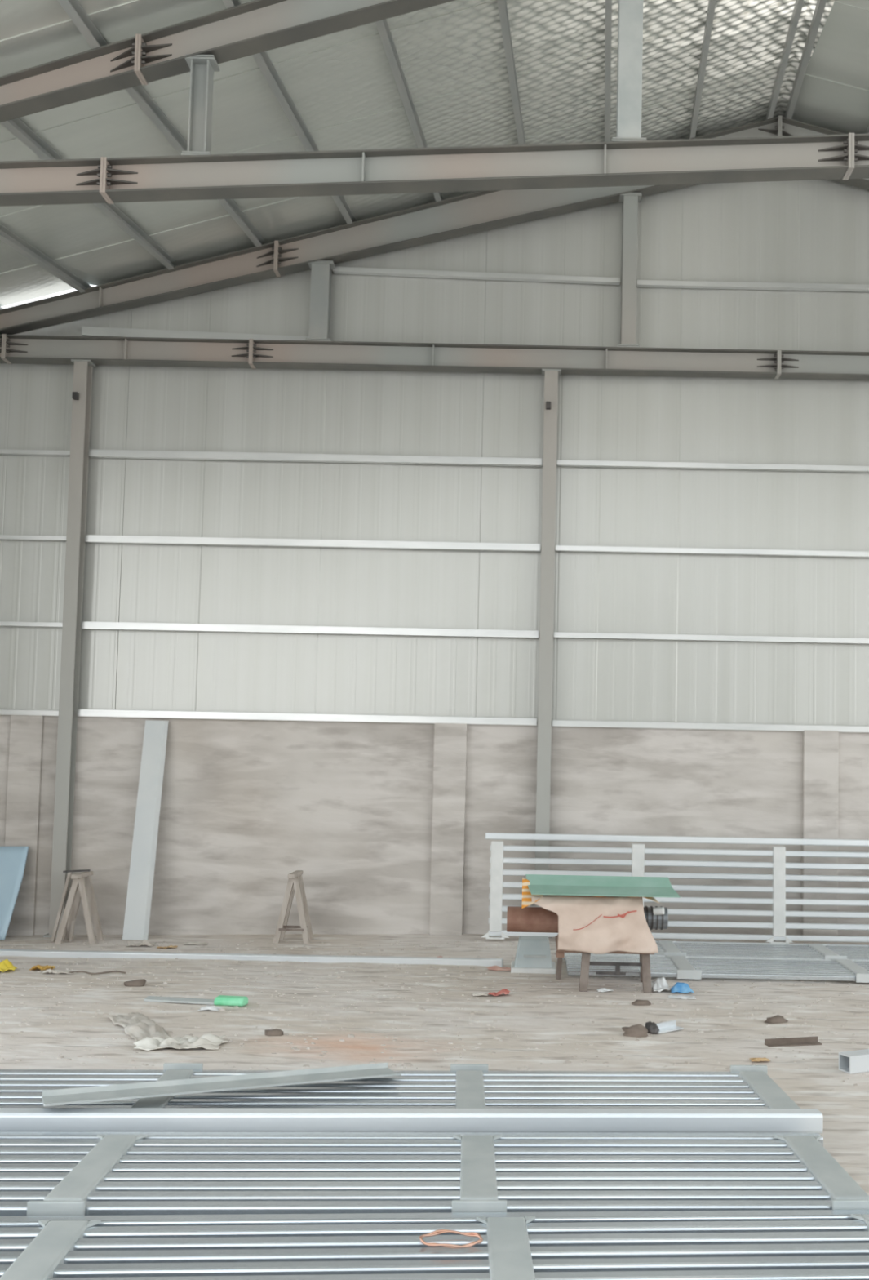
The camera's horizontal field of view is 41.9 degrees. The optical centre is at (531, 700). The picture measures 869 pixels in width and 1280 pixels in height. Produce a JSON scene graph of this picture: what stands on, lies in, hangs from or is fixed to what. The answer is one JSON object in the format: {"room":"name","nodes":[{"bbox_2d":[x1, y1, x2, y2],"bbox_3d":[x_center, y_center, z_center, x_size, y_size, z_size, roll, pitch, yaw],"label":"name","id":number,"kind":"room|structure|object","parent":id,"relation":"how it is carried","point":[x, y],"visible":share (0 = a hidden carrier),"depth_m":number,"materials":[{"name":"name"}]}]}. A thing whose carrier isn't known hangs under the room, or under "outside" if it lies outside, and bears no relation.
{"room":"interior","nodes":[
{"label":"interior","id":0,"kind":"room"},
{"bbox_2d":[0,179,868,936],"bbox_3d":[2.311,-1.762,12.003,17.450,9.079,0.240,1,-3,0],"label":"wall","id":1,"kind":"structure","parent":0,"point":[816,231],"depth_m":11.89,"materials":[{"name":"grey metal"}]},
{"bbox_2d":[4,715,44,935],"bbox_3d":[-5.279,1.381,11.682,0.340,2.465,0.045,1,-3,0],"label":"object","id":2,"kind":"structure","parent":1,"relation":"attached to","point":[26,731],"depth_m":11.68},
{"bbox_2d":[0,709,58,715],"bbox_3d":[-5.588,0.119,11.754,1.430,0.060,0.065,1,-3,0],"label":"rail","id":3,"kind":"object","parent":1,"relation":"attached to","point":[2,712],"depth_m":11.72,"materials":[{"name":"white metal"}]},
{"bbox_2d":[0,621,62,627],"bbox_3d":[-5.570,-0.804,11.806,1.430,0.050,0.065,1,-3,0],"label":"rail","id":4,"kind":"object","parent":1,"relation":"attached to","point":[2,623],"depth_m":11.77,"materials":[{"name":"grey metal"}]},
{"bbox_2d":[0,534,66,541],"bbox_3d":[-5.552,-1.718,11.858,1.430,0.050,0.065,1,-3,0],"label":"rail","id":5,"kind":"object","parent":1,"relation":"attached to","point":[2,537],"depth_m":11.83,"materials":[{"name":"grey metal"}]},
{"bbox_2d":[0,448,70,456],"bbox_3d":[-5.534,-2.626,11.910,1.430,0.050,0.065,1,-3,0],"label":"rail","id":6,"kind":"object","parent":1,"relation":"attached to","point":[11,452],"depth_m":11.88,"materials":[{"name":"grey metal"}]},
{"bbox_2d":[81,326,309,340],"bbox_3d":[-3.558,-3.874,11.999,2.430,0.160,0.065,1,-3,0],"label":"rail","id":7,"kind":"object","parent":1,"relation":"attached to","point":[86,331],"depth_m":11.97,"materials":[{"name":"grey metal"}]},
{"bbox_2d":[77,708,537,725],"bbox_3d":[-2.326,0.173,11.734,4.775,0.080,0.065,1,-3,0],"label":"rail","id":8,"kind":"object","parent":1,"relation":"attached to","point":[81,712],"depth_m":11.70,"materials":[{"name":"white metal"}]},
{"bbox_2d":[80,621,538,638],"bbox_3d":[-2.308,-0.740,11.791,4.775,0.080,0.065,1,-3,0],"label":"wall girt","id":9,"kind":"object","parent":1,"relation":"attached to","point":[85,625],"depth_m":11.76,"materials":[{"name":"grey metal"}]},
{"bbox_2d":[84,534,540,551],"bbox_3d":[-2.290,-1.653,11.844,4.775,0.080,0.065,1,-3,0],"label":"wall girt","id":10,"kind":"object","parent":1,"relation":"attached to","point":[88,538],"depth_m":11.81,"materials":[{"name":"grey metal"}]},
{"bbox_2d":[88,448,542,466],"bbox_3d":[-2.272,-2.561,11.895,4.775,0.080,0.065,1,-3,0],"label":"wall girt","id":11,"kind":"object","parent":1,"relation":"attached to","point":[124,454],"depth_m":11.86,"materials":[{"name":"grey metal"}]},
{"bbox_2d":[429,723,467,935],"bbox_3d":[-0.860,1.468,11.664,0.340,2.465,0.080,1,-3,0],"label":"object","id":12,"kind":"structure","parent":1,"relation":"attached to","point":[450,750],"depth_m":11.63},
{"bbox_2d":[333,266,620,284],"bbox_3d":[-0.579,-4.534,12.025,3.060,0.120,0.065,1,-3,0],"label":"beam","id":13,"kind":"structure","parent":1,"relation":"attached to","point":[338,270],"depth_m":11.99,"materials":[{"name":"grey metal"}]},
{"bbox_2d":[552,720,868,733],"bbox_3d":[2.707,0.284,11.743,4.975,0.070,0.065,1,-3,0],"label":"beam","id":14,"kind":"structure","parent":1,"relation":"attached to","point":[584,723],"depth_m":11.71,"materials":[{"name":"white metal"}]},
{"bbox_2d":[554,631,868,644],"bbox_3d":[2.726,-0.638,11.801,4.975,0.060,0.065,1,-3,0],"label":"beam","id":15,"kind":"structure","parent":1,"relation":"attached to","point":[557,634],"depth_m":11.77,"materials":[{"name":"white metal"}]},
{"bbox_2d":[555,545,868,557],"bbox_3d":[2.744,-1.552,11.853,4.975,0.060,0.065,1,-3,0],"label":"beam","id":16,"kind":"structure","parent":1,"relation":"attached to","point":[558,548],"depth_m":11.82,"materials":[{"name":"grey metal"}]},
{"bbox_2d":[557,459,868,472],"bbox_3d":[2.762,-2.460,11.905,4.975,0.060,0.065,1,-3,0],"label":"beam","id":17,"kind":"structure","parent":1,"relation":"attached to","point":[564,463],"depth_m":11.87,"materials":[{"name":"grey metal"}]},
{"bbox_2d":[636,280,868,292],"bbox_3d":[2.659,-4.419,12.022,3.060,0.060,0.065,1,-3,0],"label":"beam","id":18,"kind":"structure","parent":1,"relation":"attached to","point":[641,283],"depth_m":11.99,"materials":[{"name":"grey metal"}]},
{"bbox_2d":[801,730,839,942],"bbox_3d":[2.990,1.546,11.664,0.360,2.465,0.080,1,-3,0],"label":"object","id":19,"kind":"structure","parent":1,"relation":"attached to","point":[820,748],"depth_m":11.65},
{"bbox_2d":[0,0,868,306],"bbox_3d":[2.181,-5.124,5.063,19.629,3.199,14.520,1,-3,0],"label":"ceiling","id":20,"kind":"structure","parent":0,"point":[342,85],"depth_m":10.24,"materials":[{"name":"metal"}]},
{"bbox_2d":[0,0,868,206],"bbox_3d":[2.197,-4.851,8.143,16.996,3.071,0.168,1,-3,0],"label":"roof truss","id":21,"kind":"object","parent":20,"relation":"attached to","point":[197,46],"visible":1,"depth_m":8.07,"materials":[{"name":"metal"}]},
{"bbox_2d":[0,223,92,292],"bbox_3d":[-5.160,-4.537,4.941,0.055,0.576,14.192,1,-3,4],"label":"purlin","id":22,"kind":"object","parent":21,"relation":"on","point":[7,237],"visible":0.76,"depth_m":10.99,"materials":[{"name":"grey metal"}]},
{"bbox_2d":[0,118,175,269],"bbox_3d":[-4.224,-4.803,4.957,0.055,0.523,14.192,1,-3,4],"label":"purlin","id":23,"kind":"object","parent":21,"relation":"on","point":[16,126],"visible":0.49,"depth_m":10.38,"materials":[{"name":"grey metal"}]},
{"bbox_2d":[57,0,266,247],"bbox_3d":[-3.299,-5.066,4.973,0.055,0.469,14.192,1,-3,4],"label":"purlin","id":24,"kind":"object","parent":21,"relation":"on","point":[73,8],"visible":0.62,"depth_m":9.05,"materials":[{"name":"grey metal"}]},
{"bbox_2d":[222,0,356,224],"bbox_3d":[-2.343,-5.337,4.990,0.055,0.414,14.192,1,-3,4],"label":"purlin","id":25,"kind":"object","parent":21,"relation":"on","point":[262,59],"visible":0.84,"depth_m":9.54,"materials":[{"name":"grey metal"}]},
{"bbox_2d":[375,18,444,202],"bbox_3d":[-1.407,-5.602,5.006,0.055,0.360,14.192,1,-3,4],"label":"purlin","id":26,"kind":"object","parent":21,"relation":"on","point":[382,25],"visible":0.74,"depth_m":9.67,"materials":[{"name":"grey metal"}]},
{"bbox_2d":[497,0,525,144],"bbox_3d":[-0.482,-5.865,5.022,0.055,0.307,14.192,1,-3,4],"label":"purlin","id":27,"kind":"object","parent":21,"relation":"on","point":[502,4],"visible":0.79,"depth_m":9.88,"materials":[{"name":"grey metal"}]},
{"bbox_2d":[604,0,612,142],"bbox_3d":[0.373,-6.107,5.037,0.055,0.258,14.192,1,-3,4],"label":"purlin","id":28,"kind":"object","parent":21,"relation":"on","point":[608,2],"visible":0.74,"depth_m":10.30,"materials":[{"name":"grey metal"}]},
{"bbox_2d":[688,0,716,138],"bbox_3d":[1.278,-6.364,5.053,0.055,0.205,14.192,1,-3,4],"label":"purlin","id":29,"kind":"object","parent":21,"relation":"on","point":[712,3],"visible":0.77,"depth_m":10.67,"materials":[{"name":"grey metal"}]},
{"bbox_2d":[765,0,804,119],"bbox_3d":[2.103,-6.598,5.067,0.055,0.158,14.192,1,-3,4],"label":"purlin","id":30,"kind":"object","parent":21,"relation":"on","point":[799,3],"visible":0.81,"depth_m":10.92,"materials":[{"name":"grey metal"}]},
{"bbox_2d":[784,0,826,119],"bbox_3d":[2.303,-6.604,5.067,0.055,0.145,14.192,1,-3,4],"label":"purlin","id":31,"kind":"object","parent":21,"relation":"on","point":[820,6],"visible":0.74,"depth_m":10.92,"materials":[{"name":"grey metal"}]},
{"bbox_2d":[0,115,868,380],"bbox_3d":[2.372,-4.809,11.957,17.246,2.792,0.168,1,-3,0],"label":"roof truss","id":32,"kind":"object","parent":20,"relation":"attached to","point":[318,251],"visible":0.85,"depth_m":11.88,"materials":[{"name":"metal"}]},
{"bbox_2d":[0,933,868,1195],"bbox_3d":[-1.061,3.058,7.286,164.310,1.832,162.410,1,-3,0],"label":"floor","id":33,"kind":"structure","parent":0,"point":[845,1111],"depth_m":7.82,"materials":[{"name":"grey concrete"}]},
{"bbox_2d":[0,959,17,972],"bbox_3d":[-4.377,2.176,9.244,0.281,0.099,0.248,2,-3,-17],"label":"glove","id":34,"kind":"object","parent":33,"relation":"on","point":[5,965],"visible":1,"depth_m":9.24,"materials":[{"name":"yellow fabric"}]},
{"bbox_2d":[0,846,29,940],"bbox_3d":[-5.630,1.944,11.396,0.922,0.928,0.365,1,-3,0],"label":"panel","id":35,"kind":"object","parent":33,"relation":"on","point":[12,859],"visible":1,"depth_m":11.44,"materials":[{"name":"blue metal"}]},
{"bbox_2d":[29,964,55,970],"bbox_3d":[-4.065,2.219,9.365,0.185,0.047,0.156,2,-3,-9],"label":"scrap","id":36,"kind":"object","parent":33,"relation":"on","point":[37,966],"visible":0.98,"depth_m":9.33,"materials":[{"name":"yellow paper"}]},
{"bbox_2d":[41,968,76,973],"bbox_3d":[-3.844,2.202,9.181,0.280,0.043,0.114,2,-3,-6],"label":"paper scrap","id":37,"kind":"object","parent":33,"relation":"on","point":[50,971],"visible":1,"depth_m":9.15,"materials":[{"name":"white paper"}]},
{"bbox_2d":[50,872,71,942],"bbox_3d":[-4.722,2.071,11.325,0.032,0.670,0.289,1,-3,9],"label":"batten","id":38,"kind":"object","parent":33,"relation":"on","point":[68,876],"visible":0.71,"depth_m":11.31,"materials":[{"name":"wood"}]},
{"bbox_2d":[62,887,71,942],"bbox_3d":[-4.664,2.151,11.320,0.032,0.513,0.288,2,-3,-9],"label":"batten","id":39,"kind":"object","parent":33,"relation":"on","point":[69,887],"visible":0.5,"depth_m":11.23,"materials":[{"name":"brown wood"}]},
{"bbox_2d":[43,359,95,937],"bbox_3d":[-4.780,-0.551,11.682,0.240,6.036,0.215,1,-3,0],"label":"steel column","id":40,"kind":"structure","parent":33,"relation":"on","point":[82,369],"depth_m":11.68,"materials":[{"name":"metal"}]},
{"bbox_2d":[68,918,75,942],"bbox_3d":[-4.583,2.112,11.323,0.032,0.592,0.289,2,-3,-9],"label":"batten","id":41,"kind":"object","parent":33,"relation":"on","point":[73,923],"visible":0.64,"depth_m":11.21,"materials":[{"name":"wood"}]},
{"bbox_2d":[54,871,103,943],"bbox_3d":[-4.472,2.058,11.196,0.394,0.683,0.400,1,-3,0],"label":"trestle","id":42,"kind":"object","parent":33,"relation":"on","point":[82,887],"visible":0.92,"depth_m":11.11,"materials":[{"name":"brown wood"}]},
{"bbox_2d":[62,869,90,872],"bbox_3d":[-4.510,1.693,11.181,0.253,0.032,0.024,2,-3,-7],"label":"bar","id":43,"kind":"object","parent":42,"relation":"on","point":[82,870],"visible":1,"depth_m":11.17,"materials":[{"name":"grey metal"}]},
{"bbox_2d":[69,970,125,974],"bbox_3d":[-3.541,2.220,9.189,0.461,0.016,0.112,2,-3,-6],"label":"cable","id":44,"kind":"object","parent":33,"relation":"on","point":[83,971],"visible":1,"depth_m":9.20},
{"bbox_2d":[124,978,146,986],"bbox_3d":[-3.062,2.174,8.694,0.175,0.054,0.120,1,-3,0],"label":"stone","id":45,"kind":"object","parent":33,"relation":"on","point":[136,983],"visible":1,"depth_m":8.65,"materials":[{"name":"stone"}]},
{"bbox_2d":[107,1012,171,1042],"bbox_3d":[-2.552,2.098,7.317,0.240,0.058,0.850,3,-4,-33],"label":"plastic sheet","id":46,"kind":"object","parent":33,"relation":"on","point":[137,1025],"visible":0.98,"depth_m":7.21,"materials":[{"name":"plastic"}]},
{"bbox_2d":[124,939,156,946],"bbox_3d":[-3.762,2.336,10.878,0.281,0.069,0.138,1,-3,0],"label":"rag","id":47,"kind":"object","parent":33,"relation":"on","point":[144,942],"visible":1,"depth_m":10.85,"materials":[{"name":"fabric"}]},
{"bbox_2d":[122,720,168,940],"bbox_3d":[-3.922,1.301,11.473,0.270,2.205,0.345,1,-3,0],"label":"plank","id":48,"kind":"object","parent":33,"relation":"on","point":[143,859],"visible":0.94,"depth_m":11.44,"materials":[{"name":"white wood"}]},
{"bbox_2d":[156,945,177,948],"bbox_3d":[-3.468,2.347,10.739,0.196,0.034,0.123,1,-3,0],"label":"scrap","id":49,"kind":"object","parent":33,"relation":"on","point":[170,946],"visible":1,"depth_m":10.70,"materials":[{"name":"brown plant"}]},
{"bbox_2d":[133,1033,228,1050],"bbox_3d":[-2.138,2.081,6.896,0.539,0.063,0.323,1,-3,0],"label":"plastic sheet","id":50,"kind":"object","parent":33,"relation":"on","point":[209,1041],"visible":1,"depth_m":6.83,"materials":[{"name":"white plastic"}]},
{"bbox_2d":[143,995,248,1006],"bbox_3d":[-2.406,2.142,8.099,0.763,0.064,0.109,1,-3,10],"label":"tool","id":51,"kind":"object","parent":33,"relation":"on","point":[224,1000],"visible":1,"depth_m":8.06,"materials":[{"name":"green plastic"}]},
{"bbox_2d":[197,1004,222,1011],"bbox_3d":[-2.243,2.147,7.868,0.156,0.030,0.104,1,-3,0],"label":"paper scrap","id":52,"kind":"object","parent":33,"relation":"on","point":[208,1006],"visible":1,"depth_m":7.84,"materials":[{"name":"white paper"}]},
{"bbox_2d":[0,949,503,966],"bbox_3d":[-3.347,2.304,10.151,6.240,0.187,0.090,1,-3,6],"label":"metal beam","id":53,"kind":"structure","parent":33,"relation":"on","point":[26,953],"depth_m":10.02,"materials":[{"name":"grey metal"}]},
{"bbox_2d":[264,1028,284,1035],"bbox_3d":[-1.643,2.116,7.188,0.129,0.038,0.084,1,-3,0],"label":"stone","id":54,"kind":"object","parent":33,"relation":"on","point":[276,1032],"visible":1,"depth_m":7.16,"materials":[{"name":"brown stone"}]},
{"bbox_2d":[273,870,313,943],"bbox_3d":[-2.352,2.051,11.199,0.354,0.682,0.400,1,-3,0],"label":"trestle","id":55,"kind":"object","parent":33,"relation":"on","point":[295,883],"visible":1,"depth_m":11.10,"materials":[{"name":"paint"}]},
{"bbox_2d":[0,940,868,1091],"bbox_3d":[-0.842,2.289,8.689,10.041,0.144,5.019,1,-3,0],"label":"debris","id":56,"kind":"object","parent":33,"relation":"on","point":[408,1064],"visible":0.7,"depth_m":8.00,"materials":[{"name":"stone"}]},
{"bbox_2d":[471,992,488,995],"bbox_3d":[-0.385,2.231,8.566,0.126,0.024,0.076,1,-3,0],"label":"paper scrap","id":57,"kind":"object","parent":33,"relation":"on","point":[474,993],"visible":1,"depth_m":8.54,"materials":[{"name":"white paper"}]},
{"bbox_2d":[486,965,511,970],"bbox_3d":[-0.251,2.281,9.607,0.260,0.038,0.116,1,-3,0],"label":"scrap","id":58,"kind":"object","parent":33,"relation":"on","point":[493,967],"visible":0.84,"depth_m":9.57,"materials":[{"name":"pink paper"}]},
{"bbox_2d":[488,988,510,995],"bbox_3d":[-0.243,2.228,8.610,0.169,0.044,0.113,1,-3,0],"label":"wrapper","id":59,"kind":"object","parent":33,"relation":"on","point":[504,991],"visible":1,"depth_m":8.59,"materials":[{"name":"red plastic"}]},
{"bbox_2d":[511,935,555,973],"bbox_3d":[0.021,2.178,9.672,0.380,0.270,0.360,1,-3,0],"label":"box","id":60,"kind":"object","parent":33,"relation":"on","point":[533,955],"visible":1,"depth_m":9.54,"materials":[{"name":"grey metal"}]},
{"bbox_2d":[511,960,555,973],"bbox_3d":[0.019,2.290,9.665,0.380,0.045,0.360,1,-3,0],"label":"metal panel","id":61,"kind":"object","parent":60,"relation":"on","point":[536,968],"depth_m":9.50,"materials":[{"name":"grey metal"}]},
{"bbox_2d":[534,368,561,937],"bbox_3d":[0.155,-0.499,11.685,0.240,5.943,0.215,1,-3,0],"label":"steel column","id":62,"kind":"structure","parent":33,"relation":"on","point":[551,375],"depth_m":11.66,"materials":[{"name":"metal"}]},
{"bbox_2d":[597,987,613,991],"bbox_3d":[0.574,2.247,8.747,0.130,0.026,0.067,1,-3,0],"label":"paper scrap","id":63,"kind":"object","parent":33,"relation":"on","point":[602,989],"visible":1,"depth_m":8.73,"materials":[{"name":"white paper"}]},
{"bbox_2d":[555,906,668,993],"bbox_3d":[0.634,1.938,9.035,0.875,0.712,0.580,1,-3,0],"label":"table","id":64,"kind":"object","parent":33,"relation":"on","point":[657,917],"visible":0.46,"depth_m":8.77,"materials":[{"name":"metal"}]},
{"bbox_2d":[506,906,558,933],"bbox_3d":[0.030,1.746,8.975,0.440,0.200,0.200,1,-3,0],"label":"pipe","id":65,"kind":"object","parent":64,"relation":"attached to","point":[526,919],"visible":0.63,"depth_m":8.89,"materials":[{"name":"brown metal"}]},
{"bbox_2d":[531,894,658,954],"bbox_3d":[0.491,1.748,8.960,1.003,0.426,0.675,1,-3,0],"label":"cloth","id":66,"kind":"object","parent":64,"relation":"on","point":[597,925],"visible":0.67,"depth_m":8.71,"materials":[{"name":"beige fabric"}]},
{"bbox_2d":[521,877,660,908],"bbox_3d":[0.460,1.514,8.809,1.061,0.220,0.361,1,-3,0],"label":"striped cloth","id":67,"kind":"object","parent":66,"relation":"on","point":[526,895],"visible":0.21,"depth_m":8.79,"materials":[{"name":"orange fabric"}]},
{"bbox_2d":[525,874,680,897],"bbox_3d":[0.554,1.452,8.831,1.195,0.126,0.302,1,-3,0],"label":"board","id":68,"kind":"object","parent":67,"relation":"on","point":[540,884],"visible":1,"depth_m":8.88,"materials":[{"name":"paint"}]},
{"bbox_2d":[555,935,654,954],"bbox_3d":[0.581,1.958,9.034,0.760,0.045,0.580,1,-3,0],"label":"cloth","id":69,"kind":"object","parent":64,"relation":"on","point":[558,952],"depth_m":8.74,"materials":[{"name":"beige fabric"}]},
{"bbox_2d":[622,1024,648,1037],"bbox_3d":[0.685,2.150,7.346,0.182,0.077,0.108,1,-3,0],"label":"rock","id":70,"kind":"object","parent":33,"relation":"on","point":[637,1030],"visible":1,"depth_m":7.32,"materials":[{"name":"brown stone"}]},
{"bbox_2d":[631,999,651,1005],"bbox_3d":[0.816,2.226,8.310,0.141,0.036,0.087,2,-3,-17],"label":"stone","id":71,"kind":"object","parent":33,"relation":"on","point":[637,1002],"visible":1,"depth_m":8.28,"materials":[{"name":"brown stone"}]},
{"bbox_2d":[645,1021,659,1034],"bbox_3d":[0.796,2.162,7.448,0.101,0.071,0.084,0,-3,18],"label":"rock","id":72,"kind":"object","parent":33,"relation":"on","point":[652,1028],"visible":0.85,"depth_m":7.42,"materials":[{"name":"stone"}]},
{"bbox_2d":[651,977,670,992],"bbox_3d":[1.015,2.229,8.870,0.138,0.101,0.264,1,-3,0],"label":"plastic film","id":73,"kind":"object","parent":33,"relation":"on","point":[660,984],"visible":0.97,"depth_m":8.85,"materials":[{"name":"white plastic"}]},
{"bbox_2d":[656,1019,684,1034],"bbox_3d":[0.907,2.174,7.504,0.223,0.050,0.080,4,-4,-36],"label":"bracket","id":74,"kind":"object","parent":33,"relation":"on","point":[668,1026],"visible":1,"depth_m":7.53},
{"bbox_2d":[481,832,868,943],"bbox_3d":[1.784,1.891,11.265,4.545,1.045,0.108,1,-3,-1],"label":"panel","id":75,"kind":"object","parent":33,"relation":"on","point":[779,865],"visible":0.77,"depth_m":11.26,"materials":[{"name":"grey metal"}]},
{"bbox_2d":[670,982,693,993],"bbox_3d":[1.179,2.242,8.819,0.182,0.080,0.156,1,-3,0],"label":"plastic piece","id":76,"kind":"object","parent":33,"relation":"on","point":[684,988],"visible":0.98,"depth_m":8.76,"materials":[{"name":"blue plastic"}]},
{"bbox_2d":[668,995,696,999],"bbox_3d":[1.155,2.270,8.626,0.214,0.018,0.075,1,-3,0],"label":"paper scrap","id":77,"kind":"object","parent":33,"relation":"on","point":[669,996],"visible":1,"depth_m":8.61,"materials":[{"name":"white paper"}]},
{"bbox_2d":[562,953,868,982],"bbox_3d":[2.409,2.310,9.727,4.310,0.075,0.864,1,-3,0],"label":"panel","id":78,"kind":"object","parent":33,"relation":"on","point":[686,967],"visible":0.94,"depth_m":9.62,"materials":[{"name":"grey metal"}]},
{"bbox_2d":[564,940,868,959],"bbox_3d":[2.408,2.360,10.606,4.310,0.075,0.864,1,-3,0],"label":"panel","id":79,"kind":"object","parent":33,"relation":"on","point":[666,948],"visible":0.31,"depth_m":10.54,"materials":[{"name":"grey metal"}]},
{"bbox_2d":[749,1057,770,1061],"bbox_3d":[1.375,2.154,6.768,0.122,0.024,0.070,1,-3,0],"label":"dry leaf","id":80,"kind":"object","parent":33,"relation":"on","point":[764,1059],"visible":1,"depth_m":6.75,"materials":[{"name":"yellow plant"}]},
{"bbox_2d":[764,1014,788,1023],"bbox_3d":[1.708,2.217,7.836,0.174,0.047,0.105,1,-3,0],"label":"stone","id":81,"kind":"object","parent":33,"relation":"on","point":[777,1019],"visible":1,"depth_m":7.81,"materials":[{"name":"brown stone"}]},
{"bbox_2d":[764,1036,822,1046],"bbox_3d":[1.677,2.182,7.199,0.374,0.040,0.060,2,-3,-15],"label":"iron","id":82,"kind":"object","parent":33,"relation":"on","point":[804,1041],"visible":1,"depth_m":7.21,"materials":[{"name":"metal"}]},
{"bbox_2d":[839,1048,868,1074],"bbox_3d":[2.143,2.130,6.722,0.698,0.100,0.100,3,-4,-25],"label":"tube","id":83,"kind":"object","parent":33,"relation":"on","point":[857,1061],"visible":1,"depth_m":6.58,"materials":[{"name":"white metal"}]},
{"bbox_3d":[-1.038,1.941,4.523,4.710,0.075,0.865,1,-3,-3],"label":"panel","id":84,"kind":"object","parent":33,"relation":"on","visible":0},
{"bbox_2d":[0,1131,868,1216],"bbox_3d":[-1.036,1.865,4.482,4.710,0.075,0.865,1,-3,-3],"label":"panel","id":85,"kind":"object","parent":84,"relation":"on","point":[42,1173],"visible":0.92,"depth_m":4.45,"materials":[{"name":"grey metal"}]},
{"bbox_3d":[-0.939,1.892,3.633,4.710,0.075,0.865,1,-3,-4],"label":"panel","id":86,"kind":"object","parent":33,"relation":"on","visible":0},
{"bbox_2d":[0,1209,868,1279],"bbox_3d":[-0.938,1.816,3.592,4.710,0.075,0.865,1,-3,-4],"label":"panel","id":87,"kind":"object","parent":86,"relation":"on","point":[775,1244],"visible":1,"depth_m":3.78,"materials":[{"name":"grey metal"}]},
{"bbox_2d":[419,1229,483,1248],"bbox_3d":[-0.268,1.806,3.778,0.214,0.017,0.123,1,-3,0],"label":"wire loop","id":88,"kind":"object","parent":87,"relation":"on","point":[435,1233],"visible":1,"depth_m":3.78,"materials":[{"name":"orange metal"}]},
{"bbox_3d":[-1.043,1.998,5.517,4.710,0.075,0.905,1,-3,-4],"label":"panel","id":89,"kind":"object","parent":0,"visible":0},
{"bbox_2d":[0,1062,822,1133],"bbox_3d":[-1.040,1.883,5.455,4.710,0.149,0.951,1,-3,-4],"label":"panel","id":90,"kind":"object","parent":89,"relation":"on","point":[467,1097],"depth_m":5.34,"materials":[{"name":"grey metal"}]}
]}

